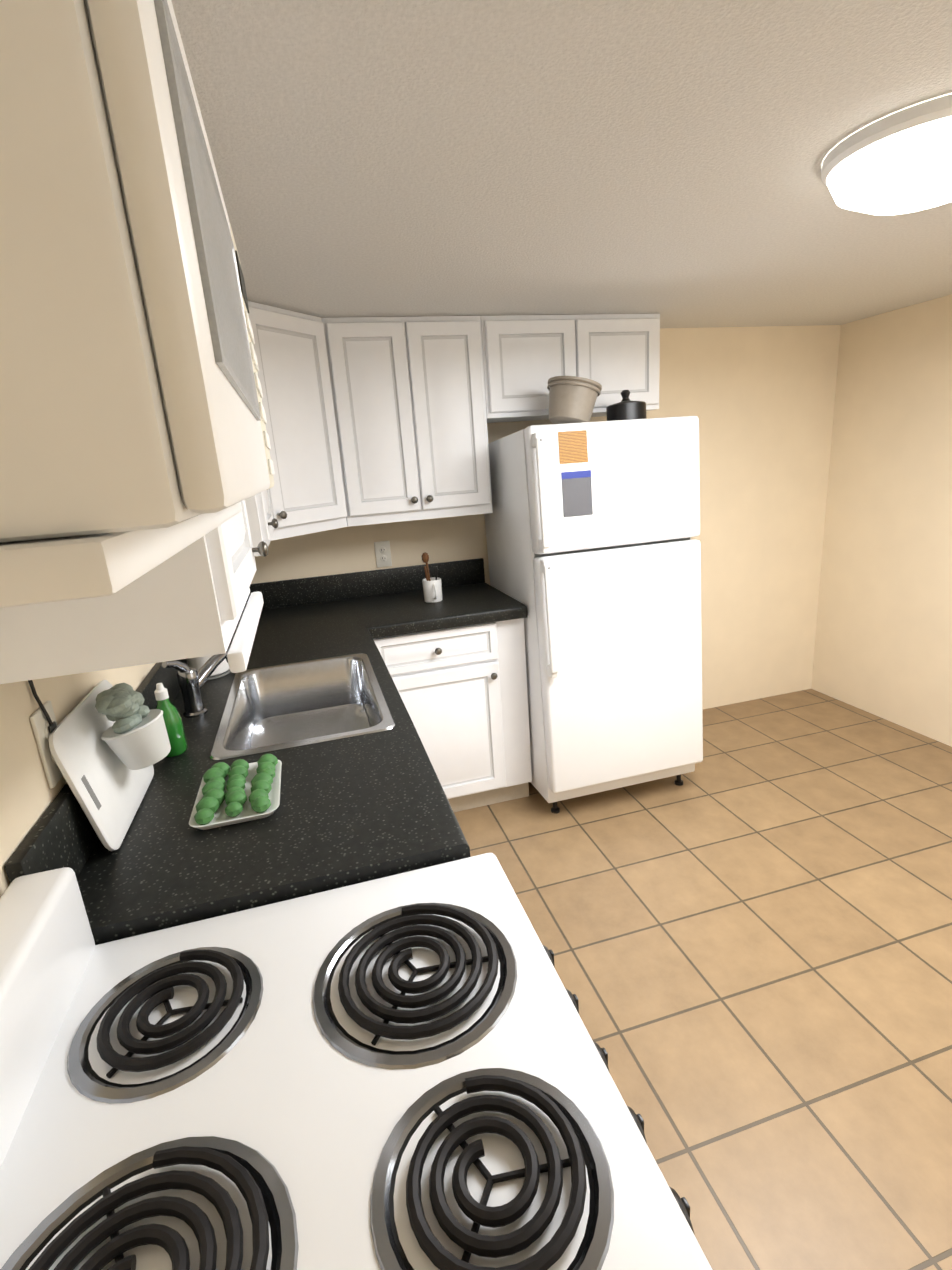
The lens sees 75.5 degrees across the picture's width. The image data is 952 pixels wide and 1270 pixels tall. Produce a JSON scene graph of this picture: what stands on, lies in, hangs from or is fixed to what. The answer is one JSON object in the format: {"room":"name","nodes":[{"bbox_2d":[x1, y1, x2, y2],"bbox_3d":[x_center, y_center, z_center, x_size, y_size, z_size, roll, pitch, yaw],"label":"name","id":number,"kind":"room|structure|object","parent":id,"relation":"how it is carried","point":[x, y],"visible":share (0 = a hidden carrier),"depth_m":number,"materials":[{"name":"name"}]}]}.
{"room":"kitchen","nodes":[
{"label":"kitchen","id":0,"kind":"room"},
{"bbox_2d":[0,663,155,897],"bbox_3d":[-0.768,0.208,1.171,0.100,2.050,3.500,-8,16,-14],"label":"wall","id":1,"kind":"structure","parent":0,"point":[28,795],"depth_m":0.89,"materials":[{"name":"paint"}]},
{"bbox_2d":[28,680,62,787],"bbox_3d":[-0.662,0.122,0.946,0.015,0.218,0.072,-8,16,-14],"label":"electrical outlet","id":2,"kind":"object","parent":1,"relation":"attached to","point":[43,721],"visible":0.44,"depth_m":0.94,"materials":[{"name":"white plastic"}]},
{"bbox_2d":[0,497,263,683],"bbox_3d":[-0.550,-0.384,0.867,0.328,0.776,0.452,-8,16,-14],"label":"upper cabinet","id":3,"kind":"object","parent":1,"relation":"attached to","point":[191,604],"depth_m":0.76,"materials":[{"name":"paint"}]},
{"bbox_2d":[0,0,274,607],"bbox_3d":[-0.366,-0.179,0.416,0.402,0.304,0.561,-8,16,-14],"label":"microwave","id":4,"kind":"object","parent":3,"relation":"attached to","point":[134,441],"visible":1,"depth_m":0.22,"materials":[{"name":"plastic"}]},
{"bbox_2d":[252,488,279,556],"bbox_3d":[-0.832,-0.634,1.833,0.328,0.776,0.428,-8,16,-14],"label":"upper cabinet","id":5,"kind":"object","parent":1,"relation":"attached to","point":[265,503],"depth_m":1.79,"materials":[{"name":"paint"}]},
{"bbox_2d":[248,301,355,532],"bbox_3d":[-0.646,-0.769,2.231,0.284,0.716,0.284,-8,16,-14],"label":"upper cabinet","id":6,"kind":"object","parent":1,"relation":"attached to","point":[299,371],"depth_m":2.24,"materials":[{"name":"paint"}]},
{"bbox_2d":[280,525,355,538],"bbox_3d":[-0.841,-0.776,2.343,0.598,0.776,0.597,-8,16,-14],"label":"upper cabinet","id":7,"kind":"object","parent":1,"relation":"attached to","point":[306,531],"depth_m":2.31,"materials":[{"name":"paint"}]},
{"bbox_2d":[251,325,840,708],"bbox_3d":[0.402,-0.437,3.170,3.300,2.050,0.100,-8,16,-14],"label":"wall","id":8,"kind":"structure","parent":0,"point":[759,402],"depth_m":3.31,"materials":[{"name":"paint"}]},
{"bbox_2d":[374,541,391,567],"bbox_3d":[-0.435,-0.379,2.882,0.072,0.120,0.010,-8,16,-14],"label":"electrical outlet","id":9,"kind":"object","parent":8,"relation":"attached to","point":[383,553],"visible":1,"depth_m":2.88,"materials":[{"name":"white plastic"}]},
{"bbox_2d":[332,316,492,525],"bbox_3d":[-0.291,-0.893,2.618,0.620,0.776,0.328,-8,16,-14],"label":"upper cabinet","id":10,"kind":"object","parent":8,"relation":"attached to","point":[376,419],"depth_m":2.47,"materials":[{"name":"paint"}]},
{"bbox_2d":[488,314,659,422],"bbox_3d":[0.381,-1.178,2.740,0.805,0.388,0.328,-8,16,-14],"label":"upper cabinet","id":11,"kind":"object","parent":8,"relation":"attached to","point":[619,352],"depth_m":2.58,"materials":[{"name":"paint"}]},
{"bbox_2d":[171,0,951,327],"bbox_3d":[0.803,-1.038,1.253,3.500,0.080,3.600,-8,16,-14],"label":"ceiling","id":12,"kind":"structure","parent":0,"point":[415,158],"depth_m":1.18,"materials":[{"name":"white paint"}]},
{"bbox_2d":[821,94,951,215],"bbox_3d":[0.919,-0.948,1.257,0.380,0.110,0.380,-8,16,-14],"label":"ceiling light fixture","id":13,"kind":"object","parent":12,"relation":"attached to","point":[898,162],"visible":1,"depth_m":1.19,"materials":[{"name":"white glass"}]},
{"bbox_2d":[454,689,951,1269],"bbox_3d":[0.952,1.008,1.826,3.500,0.080,3.600,-8,16,-14],"label":"floor","id":14,"kind":"structure","parent":0,"point":[744,931],"depth_m":1.83,"materials":[{"name":"tile"}]},
{"bbox_2d":[0,853,711,1269],"bbox_3d":[-0.142,0.822,0.721,0.688,1.025,0.607,-8,16,-14],"label":"stove","id":15,"kind":"object","parent":14,"relation":"on","point":[406,1071],"visible":1,"depth_m":0.60,"materials":[{"name":"metal"}]},
{"bbox_2d":[373,618,531,811],"bbox_3d":[-0.173,0.320,2.821,0.685,0.864,0.596,-8,16,-14],"label":"base cabinet","id":16,"kind":"object","parent":14,"relation":"on","point":[462,691],"visible":0.19,"depth_m":2.52,"materials":[{"name":"paint"}]},
{"bbox_2d":[5,558,526,944],"bbox_3d":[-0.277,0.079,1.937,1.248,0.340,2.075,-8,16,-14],"label":"countertop","id":17,"kind":"structure","parent":16,"relation":"on","point":[309,698],"depth_m":1.22,"materials":[{"name":"laminate"}]},
{"bbox_2d":[49,680,170,850],"bbox_3d":[-0.620,0.206,1.105,0.130,0.236,0.310,-8,16,-14],"label":"cutting board","id":18,"kind":"object","parent":17,"relation":"on","point":[109,745],"visible":1,"depth_m":1.06,"materials":[{"name":"grey plastic"}]},
{"bbox_2d":[154,683,186,756],"bbox_3d":[-0.674,0.182,1.342,0.056,0.163,0.056,-8,16,-14],"label":"soap bottle","id":19,"kind":"object","parent":17,"relation":"on","point":[174,727],"visible":0.83,"depth_m":1.33,"materials":[{"name":"green plastic"}]},
{"bbox_2d":[161,647,236,717],"bbox_3d":[-0.712,0.108,1.616,0.143,0.162,0.215,-8,16,-14],"label":"faucet","id":20,"kind":"object","parent":17,"relation":"on","point":[194,703],"depth_m":1.58,"materials":[{"name":"silver metal"}]},
{"bbox_2d":[186,655,230,679],"bbox_3d":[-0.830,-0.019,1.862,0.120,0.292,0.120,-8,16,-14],"label":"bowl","id":21,"kind":"object","parent":17,"relation":"on","point":[198,663],"visible":0.17,"depth_m":1.85,"materials":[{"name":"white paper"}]},
{"bbox_2d":[189,754,281,829],"bbox_3d":[-0.444,0.284,1.151,0.150,0.038,0.220,-8,16,-14],"label":"tray","id":22,"kind":"object","parent":17,"relation":"on","point":[239,791],"visible":1,"depth_m":1.12,"materials":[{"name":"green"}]},
{"bbox_2d":[209,653,395,808],"bbox_3d":[-0.455,0.248,1.675,0.405,0.182,0.640,-8,16,-14],"label":"sink","id":23,"kind":"object","parent":17,"relation":"in","point":[274,709],"depth_m":1.89,"materials":[{"name":"silver metal"}]},
{"bbox_2d":[422,552,442,602],"bbox_3d":[-0.189,-0.247,2.655,0.084,0.214,0.115,-8,16,-14],"label":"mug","id":24,"kind":"object","parent":17,"relation":"on","point":[432,589],"visible":1,"depth_m":2.65,"materials":[{"name":"ceramic"}]},
{"bbox_2d":[484,416,702,813],"bbox_3d":[0.513,-0.104,2.793,0.713,1.607,0.789,-8,16,-14],"label":"fridge","id":25,"kind":"object","parent":14,"relation":"on","point":[594,551],"visible":0.96,"depth_m":2.46,"materials":[{"name":"metal"}]},
{"bbox_2d":[547,376,601,423],"bbox_3d":[0.390,-0.922,2.440,0.216,0.189,0.214,-8,16,-14],"label":"tub","id":26,"kind":"object","parent":25,"relation":"on","point":[572,399],"visible":0.94,"depth_m":2.36,"materials":[{"name":"plastic"}]},
{"bbox_2d":[606,390,646,420],"bbox_3d":[0.616,-0.930,2.522,0.160,0.142,0.164,-8,16,-14],"label":"pot","id":27,"kind":"object","parent":25,"relation":"on","point":[626,408],"visible":0.73,"depth_m":2.46,"materials":[{"name":"black metal"}]},
{"bbox_2d":[811,294,951,746],"bbox_3d":[2.509,-0.250,1.954,0.100,2.050,3.600,-8,16,-14],"label":"wall","id":28,"kind":"structure","parent":0,"point":[883,643],"depth_m":3.12,"materials":[{"name":"paint"}]}
]}

